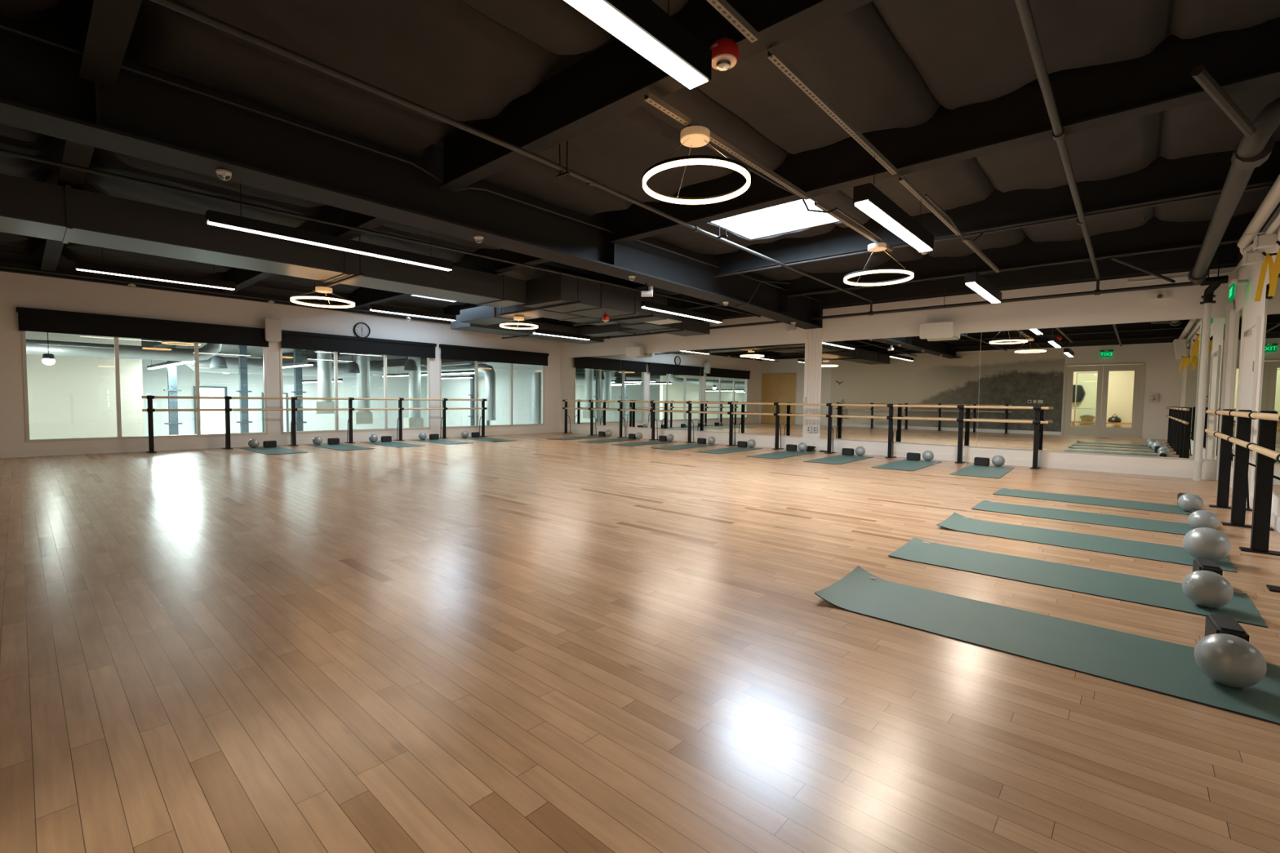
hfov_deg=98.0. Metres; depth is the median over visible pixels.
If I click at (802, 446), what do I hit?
exercise ball
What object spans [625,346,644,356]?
wall speaker
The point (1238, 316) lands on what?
wall mirror
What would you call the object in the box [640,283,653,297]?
spotlight
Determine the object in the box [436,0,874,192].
roof beam
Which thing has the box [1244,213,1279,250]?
conduit
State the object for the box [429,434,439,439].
block
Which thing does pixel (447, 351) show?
roller blind
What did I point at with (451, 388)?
wall
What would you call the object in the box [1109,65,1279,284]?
ceiling pipe
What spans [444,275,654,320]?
roof beam
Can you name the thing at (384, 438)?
block
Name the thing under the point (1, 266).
branch
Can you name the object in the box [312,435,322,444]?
exercise ball
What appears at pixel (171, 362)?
tube light
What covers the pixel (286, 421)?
door
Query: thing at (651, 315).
hanger
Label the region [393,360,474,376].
tube light
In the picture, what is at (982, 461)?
block
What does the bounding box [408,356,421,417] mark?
spiral duct
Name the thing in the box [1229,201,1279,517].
wall
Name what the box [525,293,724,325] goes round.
roof beam
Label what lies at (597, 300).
air duct
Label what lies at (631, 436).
block
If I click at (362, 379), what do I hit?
spiral duct
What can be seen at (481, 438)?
exercise mat
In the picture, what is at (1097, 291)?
pipe
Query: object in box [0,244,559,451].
wall
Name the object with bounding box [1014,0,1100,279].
branch
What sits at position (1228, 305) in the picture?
conduit
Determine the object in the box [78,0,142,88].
roof beam
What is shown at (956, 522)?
exercise mat
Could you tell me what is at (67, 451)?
baseboard
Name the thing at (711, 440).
exercise ball
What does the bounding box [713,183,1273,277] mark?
conduit
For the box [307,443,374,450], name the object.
exercise mat
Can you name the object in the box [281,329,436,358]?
roller blind
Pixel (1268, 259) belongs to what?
bands
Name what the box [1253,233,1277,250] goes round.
junction box
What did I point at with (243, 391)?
steel column
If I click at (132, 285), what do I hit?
sprinkler
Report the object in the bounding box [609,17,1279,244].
roof beam
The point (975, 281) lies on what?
linear pendant light
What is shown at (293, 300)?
diffuser
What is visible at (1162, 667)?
exercise mat
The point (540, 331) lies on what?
linear pendant light
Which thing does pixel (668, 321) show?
grille
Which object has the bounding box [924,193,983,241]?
conduit
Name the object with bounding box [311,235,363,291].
hanger
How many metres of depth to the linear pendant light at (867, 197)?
4.86 m
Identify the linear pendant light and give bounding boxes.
[75,247,235,289]
[205,183,453,271]
[368,292,456,320]
[532,328,590,340]
[562,0,711,89]
[640,286,722,323]
[853,155,933,252]
[964,252,1001,302]
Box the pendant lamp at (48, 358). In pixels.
[42,332,55,364]
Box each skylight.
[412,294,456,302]
[711,198,839,239]
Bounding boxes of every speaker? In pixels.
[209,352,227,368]
[264,317,281,342]
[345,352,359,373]
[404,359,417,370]
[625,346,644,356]
[919,320,953,338]
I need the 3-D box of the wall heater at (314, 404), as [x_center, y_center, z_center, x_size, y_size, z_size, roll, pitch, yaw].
[-9.385,-0.563,16.491,0.420,0.360,0.500,3,4,42]
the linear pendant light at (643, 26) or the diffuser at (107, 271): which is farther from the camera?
the diffuser at (107, 271)
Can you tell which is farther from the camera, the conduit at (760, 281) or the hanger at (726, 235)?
the conduit at (760, 281)
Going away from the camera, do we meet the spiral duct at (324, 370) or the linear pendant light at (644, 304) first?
the linear pendant light at (644, 304)
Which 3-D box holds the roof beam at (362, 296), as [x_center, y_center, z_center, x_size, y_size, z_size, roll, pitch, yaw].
[-3.822,-2.907,10.555,8.620,0.510,0.170,3,4,42]
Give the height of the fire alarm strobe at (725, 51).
0.162 m
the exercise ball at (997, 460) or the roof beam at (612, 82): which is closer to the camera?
the roof beam at (612, 82)
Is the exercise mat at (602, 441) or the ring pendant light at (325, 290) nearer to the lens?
the ring pendant light at (325, 290)
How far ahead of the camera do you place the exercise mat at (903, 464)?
9.92 m
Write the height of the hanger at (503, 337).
1.035 m
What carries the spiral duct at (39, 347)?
hanging from the ceiling at (226, 349)
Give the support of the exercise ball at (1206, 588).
on the exercise mat at (1170, 595)
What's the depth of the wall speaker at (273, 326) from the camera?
12.05 m
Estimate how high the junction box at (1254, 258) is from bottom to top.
0.120 m
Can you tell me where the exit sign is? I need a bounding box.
[1227,279,1248,302]
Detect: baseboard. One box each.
[0,428,559,457]
[559,428,1216,480]
[1248,494,1279,533]
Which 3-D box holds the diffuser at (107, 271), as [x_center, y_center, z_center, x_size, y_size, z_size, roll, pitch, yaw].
[-6.887,-2.113,8.011,0.085,0.020,1.720,3,4,42]
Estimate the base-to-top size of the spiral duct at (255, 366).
0.905 m
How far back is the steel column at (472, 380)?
24.07 m
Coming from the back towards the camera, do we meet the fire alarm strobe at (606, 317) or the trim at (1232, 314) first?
the fire alarm strobe at (606, 317)
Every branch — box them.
[0,148,760,316]
[0,265,450,321]
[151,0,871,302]
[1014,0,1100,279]
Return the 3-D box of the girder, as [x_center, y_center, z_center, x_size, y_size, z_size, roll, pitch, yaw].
[-0.447,-2.537,7.617,0.410,1.045,13.100,3,4,42]
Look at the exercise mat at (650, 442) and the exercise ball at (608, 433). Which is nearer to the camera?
the exercise mat at (650, 442)
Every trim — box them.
[0,260,450,324]
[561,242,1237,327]
[1223,309,1235,408]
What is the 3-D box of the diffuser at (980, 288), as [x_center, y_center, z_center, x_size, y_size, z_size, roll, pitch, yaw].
[4.993,-1.927,8.063,0.110,0.020,1.820,3,4,42]
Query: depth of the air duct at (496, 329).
14.59 m
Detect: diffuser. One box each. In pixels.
[76,268,235,289]
[208,221,451,271]
[290,296,355,307]
[370,309,455,320]
[499,323,537,328]
[533,333,587,340]
[641,306,719,323]
[642,158,750,204]
[644,312,681,324]
[843,269,913,285]
[854,200,932,252]
[965,282,1000,302]
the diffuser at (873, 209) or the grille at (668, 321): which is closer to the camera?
the diffuser at (873, 209)
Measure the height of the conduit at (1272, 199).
0.220 m
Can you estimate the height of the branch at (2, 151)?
0.076 m
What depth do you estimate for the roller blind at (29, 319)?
10.52 m
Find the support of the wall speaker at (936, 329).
attached to the wall at (1183, 303)
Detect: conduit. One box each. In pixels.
[0,23,820,301]
[705,143,883,240]
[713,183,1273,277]
[735,280,789,307]
[855,239,1239,288]
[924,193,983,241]
[1127,250,1257,282]
[1216,301,1234,480]
[1236,173,1279,255]
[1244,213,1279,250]
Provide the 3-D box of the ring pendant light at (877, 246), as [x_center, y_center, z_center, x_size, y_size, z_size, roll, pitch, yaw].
[2.994,-2.069,6.987,0.814,0.438,0.814,3,4,42]
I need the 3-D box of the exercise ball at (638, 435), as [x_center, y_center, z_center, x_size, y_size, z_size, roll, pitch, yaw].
[-0.031,0.257,15.526,0.200,0.198,0.200,3,4,42]
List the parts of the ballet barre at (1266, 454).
post, plate, brace rod, post, handrail, handrail, plate, plate, post, plate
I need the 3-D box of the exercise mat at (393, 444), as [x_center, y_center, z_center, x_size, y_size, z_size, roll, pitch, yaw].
[-5.822,0.411,13.074,1.880,0.010,0.660,3,4,40]
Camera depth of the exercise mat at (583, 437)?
15.79 m
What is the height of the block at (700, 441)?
0.142 m
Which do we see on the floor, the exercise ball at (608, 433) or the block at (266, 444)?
the exercise ball at (608, 433)
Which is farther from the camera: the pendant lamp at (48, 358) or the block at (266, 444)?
the block at (266, 444)
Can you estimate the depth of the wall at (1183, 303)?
10.61 m
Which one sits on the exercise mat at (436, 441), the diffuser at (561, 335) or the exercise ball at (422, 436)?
the exercise ball at (422, 436)
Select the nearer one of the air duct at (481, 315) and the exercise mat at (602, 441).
the air duct at (481, 315)
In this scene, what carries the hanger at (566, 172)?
hanging from the ceiling at (882, 64)
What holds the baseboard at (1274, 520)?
attached to the wall at (1245, 295)
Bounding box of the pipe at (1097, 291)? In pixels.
[603,279,1195,338]
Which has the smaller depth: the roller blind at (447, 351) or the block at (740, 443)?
the block at (740, 443)
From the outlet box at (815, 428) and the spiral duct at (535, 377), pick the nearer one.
the outlet box at (815, 428)
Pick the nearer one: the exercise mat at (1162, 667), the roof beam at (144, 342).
the exercise mat at (1162, 667)
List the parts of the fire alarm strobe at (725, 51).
strobe bulb, len plate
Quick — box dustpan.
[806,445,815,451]
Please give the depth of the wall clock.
13.66 m
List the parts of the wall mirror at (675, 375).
rail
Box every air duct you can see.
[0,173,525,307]
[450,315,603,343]
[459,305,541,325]
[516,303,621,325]
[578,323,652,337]
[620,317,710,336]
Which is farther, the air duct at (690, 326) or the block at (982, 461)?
the air duct at (690, 326)
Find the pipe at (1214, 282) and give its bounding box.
[1192,256,1228,480]
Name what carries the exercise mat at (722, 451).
on the floor
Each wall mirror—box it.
[561,354,621,426]
[620,349,701,431]
[699,343,804,437]
[819,332,981,447]
[977,317,1226,461]
[1229,306,1243,467]
[1253,272,1279,498]
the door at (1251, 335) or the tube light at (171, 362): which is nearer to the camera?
the door at (1251, 335)
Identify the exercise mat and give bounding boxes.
[240,446,306,454]
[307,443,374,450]
[361,441,422,447]
[412,439,473,444]
[457,436,515,441]
[546,435,606,439]
[581,437,636,443]
[611,440,677,446]
[652,443,715,449]
[693,446,763,453]
[748,450,816,458]
[804,454,873,464]
[814,565,1279,724]
[871,458,940,471]
[888,537,1267,627]
[936,512,1236,573]
[950,464,1014,478]
[971,499,1192,535]
[992,487,1189,515]
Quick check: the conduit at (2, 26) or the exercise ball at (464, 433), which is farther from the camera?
the exercise ball at (464, 433)
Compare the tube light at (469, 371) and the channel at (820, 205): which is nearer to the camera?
the channel at (820, 205)
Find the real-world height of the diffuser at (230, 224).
0.020 m
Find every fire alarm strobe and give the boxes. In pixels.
[601,314,609,322]
[710,37,739,71]
[917,250,930,254]
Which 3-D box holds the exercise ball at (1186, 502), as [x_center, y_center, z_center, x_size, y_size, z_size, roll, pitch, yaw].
[5.778,0.800,5.842,0.194,0.192,0.194,3,4,42]
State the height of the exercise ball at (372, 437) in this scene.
0.198 m
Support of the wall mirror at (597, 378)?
attached to the wall at (1183, 303)
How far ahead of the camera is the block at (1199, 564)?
3.41 m
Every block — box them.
[262,440,276,448]
[327,438,339,444]
[381,435,391,442]
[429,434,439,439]
[471,431,479,437]
[598,431,605,436]
[628,433,635,439]
[658,435,666,441]
[697,438,706,444]
[737,440,747,447]
[786,444,797,451]
[841,448,853,455]
[906,452,920,460]
[973,457,990,466]
[1177,493,1187,504]
[1189,508,1202,515]
[1192,558,1222,575]
[1204,613,1249,641]
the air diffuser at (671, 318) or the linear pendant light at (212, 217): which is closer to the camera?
the linear pendant light at (212, 217)
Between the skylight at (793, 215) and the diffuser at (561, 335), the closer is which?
the skylight at (793, 215)
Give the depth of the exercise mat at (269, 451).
11.14 m
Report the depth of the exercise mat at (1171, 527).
5.48 m
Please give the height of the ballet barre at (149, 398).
1.088 m
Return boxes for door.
[193,386,226,434]
[262,392,288,432]
[1231,315,1261,494]
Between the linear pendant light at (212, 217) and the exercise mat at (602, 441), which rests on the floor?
the exercise mat at (602, 441)
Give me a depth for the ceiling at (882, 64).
4.33 m
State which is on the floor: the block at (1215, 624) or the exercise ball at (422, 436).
the block at (1215, 624)
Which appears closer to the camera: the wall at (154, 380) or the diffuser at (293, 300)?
the diffuser at (293, 300)
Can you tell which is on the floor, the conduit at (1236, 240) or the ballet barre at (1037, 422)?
the ballet barre at (1037, 422)
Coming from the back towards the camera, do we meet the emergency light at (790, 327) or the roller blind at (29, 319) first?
the emergency light at (790, 327)
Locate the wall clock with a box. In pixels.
[353,322,370,337]
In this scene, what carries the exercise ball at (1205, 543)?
on the exercise mat at (956, 522)
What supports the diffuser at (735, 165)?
attached to the ring pendant light at (692, 136)
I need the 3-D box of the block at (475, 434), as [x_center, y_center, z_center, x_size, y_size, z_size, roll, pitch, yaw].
[-4.602,0.230,15.573,0.100,0.142,0.230,3,4,40]
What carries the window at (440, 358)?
in the wall at (42, 292)
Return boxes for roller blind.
[16,306,268,346]
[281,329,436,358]
[439,343,549,365]
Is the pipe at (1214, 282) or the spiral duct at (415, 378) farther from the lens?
the spiral duct at (415, 378)
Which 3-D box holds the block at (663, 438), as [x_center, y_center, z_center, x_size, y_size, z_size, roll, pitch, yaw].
[0.617,0.321,14.963,0.230,0.142,0.100,3,4,39]
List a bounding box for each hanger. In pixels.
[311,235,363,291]
[499,267,580,315]
[501,334,529,338]
[556,140,569,177]
[573,296,654,325]
[646,293,683,333]
[716,217,728,238]
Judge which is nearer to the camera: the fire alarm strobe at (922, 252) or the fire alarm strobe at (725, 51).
the fire alarm strobe at (725, 51)
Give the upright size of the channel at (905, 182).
0.041 m
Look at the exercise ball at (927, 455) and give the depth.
10.59 m
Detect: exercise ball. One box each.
[248,438,259,448]
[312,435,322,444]
[368,434,377,442]
[418,431,426,439]
[461,430,468,437]
[604,430,611,436]
[635,431,642,439]
[666,434,674,441]
[707,436,715,444]
[746,439,755,448]
[797,442,807,451]
[854,446,865,456]
[922,450,933,461]
[991,455,1004,466]
[1177,493,1203,511]
[1182,527,1231,561]
[1182,570,1233,608]
[1187,510,1218,529]
[1194,633,1266,688]
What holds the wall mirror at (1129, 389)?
attached to the wall at (1183, 303)
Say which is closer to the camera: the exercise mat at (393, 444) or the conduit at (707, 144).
the conduit at (707, 144)
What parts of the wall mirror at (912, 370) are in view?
rail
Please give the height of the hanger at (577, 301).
1.035 m
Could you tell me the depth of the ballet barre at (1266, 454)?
4.74 m
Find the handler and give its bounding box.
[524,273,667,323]
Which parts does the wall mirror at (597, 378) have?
rail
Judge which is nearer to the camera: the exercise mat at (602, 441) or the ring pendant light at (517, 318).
the ring pendant light at (517, 318)
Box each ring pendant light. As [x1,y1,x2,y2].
[289,286,355,307]
[499,316,537,328]
[642,125,751,204]
[843,242,914,285]
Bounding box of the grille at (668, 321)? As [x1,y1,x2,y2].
[644,318,681,324]
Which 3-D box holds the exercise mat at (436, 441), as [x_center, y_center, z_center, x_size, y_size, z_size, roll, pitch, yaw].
[-5.002,0.376,13.990,1.880,0.010,0.660,3,4,41]
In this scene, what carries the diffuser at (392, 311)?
attached to the linear pendant light at (377, 308)
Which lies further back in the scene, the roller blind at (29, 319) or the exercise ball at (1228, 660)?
the roller blind at (29, 319)
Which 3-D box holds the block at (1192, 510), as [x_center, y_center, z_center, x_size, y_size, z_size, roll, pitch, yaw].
[5.182,0.852,5.169,0.100,0.142,0.230,3,4,42]
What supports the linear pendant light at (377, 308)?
hanging from the ceiling at (882, 64)
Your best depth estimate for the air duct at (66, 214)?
6.43 m
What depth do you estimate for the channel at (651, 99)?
4.43 m
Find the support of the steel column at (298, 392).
on the floor
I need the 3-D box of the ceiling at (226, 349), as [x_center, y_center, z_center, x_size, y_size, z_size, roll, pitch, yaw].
[-13.595,-2.443,15.017,11.550,0.100,22.400,3,4,42]
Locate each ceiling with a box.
[0,0,1279,324]
[141,338,490,366]
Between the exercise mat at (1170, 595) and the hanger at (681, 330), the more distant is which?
the hanger at (681, 330)
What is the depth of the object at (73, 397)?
12.75 m
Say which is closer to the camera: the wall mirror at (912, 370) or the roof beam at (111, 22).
the roof beam at (111, 22)
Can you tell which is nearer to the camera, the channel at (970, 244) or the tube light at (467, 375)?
the channel at (970, 244)
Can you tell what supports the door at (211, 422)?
in the wall at (154, 380)
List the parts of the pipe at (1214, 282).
hanger rod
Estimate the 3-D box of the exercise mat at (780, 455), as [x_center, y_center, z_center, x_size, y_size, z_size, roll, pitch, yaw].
[2.994,0.582,11.652,0.660,0.012,1.920,3,4,40]
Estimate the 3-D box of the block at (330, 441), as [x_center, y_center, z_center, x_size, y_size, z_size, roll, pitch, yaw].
[-7.021,0.340,12.748,0.100,0.142,0.230,3,4,44]
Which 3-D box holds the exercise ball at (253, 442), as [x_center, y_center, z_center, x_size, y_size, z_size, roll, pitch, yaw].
[-8.108,0.350,11.680,0.200,0.198,0.200,3,4,42]
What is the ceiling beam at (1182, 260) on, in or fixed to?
attached to the wall at (1183, 303)
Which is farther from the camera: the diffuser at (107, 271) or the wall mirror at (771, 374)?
the wall mirror at (771, 374)
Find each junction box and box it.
[1242,251,1263,266]
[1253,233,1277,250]
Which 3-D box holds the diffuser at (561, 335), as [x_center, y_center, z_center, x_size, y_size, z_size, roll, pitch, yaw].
[-1.954,-2.275,14.055,0.085,0.020,1.770,3,4,42]
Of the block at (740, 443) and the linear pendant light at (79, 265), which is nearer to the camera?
the linear pendant light at (79, 265)
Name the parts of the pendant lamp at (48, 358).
lamp shade, bulb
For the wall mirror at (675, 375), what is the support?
attached to the wall at (1183, 303)
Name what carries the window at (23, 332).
in the wall at (42, 292)
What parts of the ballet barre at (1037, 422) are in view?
post, post, post, post, post, post, post, handrail, handrail, post, brace rod, post, brace rod, post, post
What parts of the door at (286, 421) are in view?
pane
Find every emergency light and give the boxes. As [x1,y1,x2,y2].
[786,325,796,331]
[1151,291,1168,298]
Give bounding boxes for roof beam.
[40,139,94,271]
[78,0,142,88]
[141,338,184,347]
[221,206,390,293]
[262,350,368,360]
[347,248,551,308]
[369,357,474,367]
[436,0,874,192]
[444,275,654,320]
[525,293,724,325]
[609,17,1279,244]
[715,140,1279,275]
[785,211,1254,297]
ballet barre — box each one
[142,395,487,453]
[561,399,1048,469]
[1204,408,1279,592]
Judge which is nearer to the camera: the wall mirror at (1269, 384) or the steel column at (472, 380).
the wall mirror at (1269, 384)
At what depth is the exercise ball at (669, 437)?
14.77 m
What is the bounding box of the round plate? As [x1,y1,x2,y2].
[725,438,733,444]
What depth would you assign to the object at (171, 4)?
3.85 m
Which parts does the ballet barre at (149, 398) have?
post, post, post, handrail, handrail, post, post, post, post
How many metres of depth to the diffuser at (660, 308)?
10.34 m
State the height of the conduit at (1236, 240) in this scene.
0.026 m
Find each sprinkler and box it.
[128,283,136,288]
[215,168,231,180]
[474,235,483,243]
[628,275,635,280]
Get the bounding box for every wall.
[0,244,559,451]
[142,354,426,435]
[426,362,541,426]
[559,264,1235,472]
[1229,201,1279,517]
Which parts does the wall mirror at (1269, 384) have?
rail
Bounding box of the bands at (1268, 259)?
[1254,251,1277,301]
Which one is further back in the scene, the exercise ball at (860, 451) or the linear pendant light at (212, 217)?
the exercise ball at (860, 451)
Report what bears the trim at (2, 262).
attached to the wall at (42, 292)
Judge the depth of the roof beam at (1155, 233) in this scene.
8.36 m
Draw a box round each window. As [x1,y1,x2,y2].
[21,330,267,442]
[279,342,430,434]
[439,354,544,428]
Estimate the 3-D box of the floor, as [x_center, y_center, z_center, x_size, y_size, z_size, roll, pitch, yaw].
[-1.351,0.749,8.552,15.570,0.120,13.340,3,4,42]
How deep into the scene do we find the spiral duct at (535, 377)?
19.93 m
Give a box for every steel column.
[163,344,182,435]
[235,345,252,432]
[290,348,306,431]
[468,362,478,426]
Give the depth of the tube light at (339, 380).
21.16 m
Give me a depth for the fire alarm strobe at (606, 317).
10.62 m
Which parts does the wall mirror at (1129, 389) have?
rail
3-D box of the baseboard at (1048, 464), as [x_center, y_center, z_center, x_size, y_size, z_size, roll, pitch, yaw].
[3.021,0.443,13.410,15.300,0.120,0.016,3,4,42]
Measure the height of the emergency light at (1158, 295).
0.100 m
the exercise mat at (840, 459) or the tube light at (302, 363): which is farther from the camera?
the tube light at (302, 363)
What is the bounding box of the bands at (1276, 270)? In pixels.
[1267,240,1279,296]
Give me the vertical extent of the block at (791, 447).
0.142 m
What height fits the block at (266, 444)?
0.142 m
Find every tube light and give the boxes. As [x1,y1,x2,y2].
[146,342,194,368]
[282,349,314,368]
[302,378,342,382]
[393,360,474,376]
[441,361,472,378]
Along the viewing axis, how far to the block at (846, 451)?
11.57 m
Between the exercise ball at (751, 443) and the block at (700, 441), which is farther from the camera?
the block at (700, 441)
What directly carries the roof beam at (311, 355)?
attached to the ceiling at (226, 349)
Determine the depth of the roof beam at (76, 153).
5.37 m
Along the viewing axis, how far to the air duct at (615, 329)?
15.04 m
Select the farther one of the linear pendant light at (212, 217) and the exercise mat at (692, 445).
the exercise mat at (692, 445)
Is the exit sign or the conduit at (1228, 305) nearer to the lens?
the exit sign
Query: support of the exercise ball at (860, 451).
on the exercise mat at (840, 459)
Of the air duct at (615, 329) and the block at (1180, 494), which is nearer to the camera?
the block at (1180, 494)
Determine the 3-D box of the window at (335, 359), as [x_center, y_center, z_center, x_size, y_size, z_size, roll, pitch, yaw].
[-6.885,-0.908,13.773,0.087,2.048,3.530,3,4,42]
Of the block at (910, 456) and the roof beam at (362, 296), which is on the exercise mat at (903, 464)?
the block at (910, 456)
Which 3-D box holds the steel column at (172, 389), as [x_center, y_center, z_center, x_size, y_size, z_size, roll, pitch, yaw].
[-12.990,-0.496,15.477,0.220,3.820,0.360,3,4,42]
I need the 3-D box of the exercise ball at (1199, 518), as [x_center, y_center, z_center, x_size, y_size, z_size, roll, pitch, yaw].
[4.973,0.836,4.912,0.194,0.192,0.194,3,4,42]
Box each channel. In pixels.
[644,91,809,199]
[706,0,758,42]
[767,47,897,174]
[813,200,893,251]
[898,175,962,235]
[962,236,999,272]
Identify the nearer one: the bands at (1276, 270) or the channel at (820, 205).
the bands at (1276, 270)
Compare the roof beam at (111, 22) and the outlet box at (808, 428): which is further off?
the outlet box at (808, 428)
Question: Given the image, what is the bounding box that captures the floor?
[0,431,1279,852]
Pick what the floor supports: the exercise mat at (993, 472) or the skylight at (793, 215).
the exercise mat at (993, 472)
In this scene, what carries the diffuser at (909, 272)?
attached to the ring pendant light at (877, 246)
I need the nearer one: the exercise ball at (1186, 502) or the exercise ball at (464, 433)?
the exercise ball at (1186, 502)
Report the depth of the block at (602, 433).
16.56 m
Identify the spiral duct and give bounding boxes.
[25,338,222,361]
[176,342,382,379]
[316,350,333,401]
[355,354,370,413]
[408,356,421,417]
[420,363,496,420]
[530,372,541,423]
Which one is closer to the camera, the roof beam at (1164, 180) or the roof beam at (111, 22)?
the roof beam at (111, 22)
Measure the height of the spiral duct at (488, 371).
2.280 m
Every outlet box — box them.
[806,426,812,432]
[812,426,817,432]
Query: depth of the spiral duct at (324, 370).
16.34 m
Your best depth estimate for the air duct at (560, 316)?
11.09 m
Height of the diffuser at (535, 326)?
0.030 m
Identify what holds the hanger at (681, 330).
hanging from the ceiling at (882, 64)
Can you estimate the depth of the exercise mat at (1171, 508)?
6.43 m
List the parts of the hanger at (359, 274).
rod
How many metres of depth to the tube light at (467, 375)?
22.93 m
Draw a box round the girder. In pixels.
[0,13,822,328]
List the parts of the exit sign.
sign panel, bracket arm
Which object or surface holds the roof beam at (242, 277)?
attached to the ceiling at (882, 64)
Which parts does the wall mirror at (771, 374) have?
rail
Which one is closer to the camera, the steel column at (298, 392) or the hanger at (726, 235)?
the hanger at (726, 235)
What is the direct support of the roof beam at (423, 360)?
attached to the ceiling at (226, 349)
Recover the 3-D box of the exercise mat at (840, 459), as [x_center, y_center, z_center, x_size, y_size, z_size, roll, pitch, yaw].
[3.907,0.632,10.837,0.660,0.012,1.920,3,4,40]
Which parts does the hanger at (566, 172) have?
rod, rod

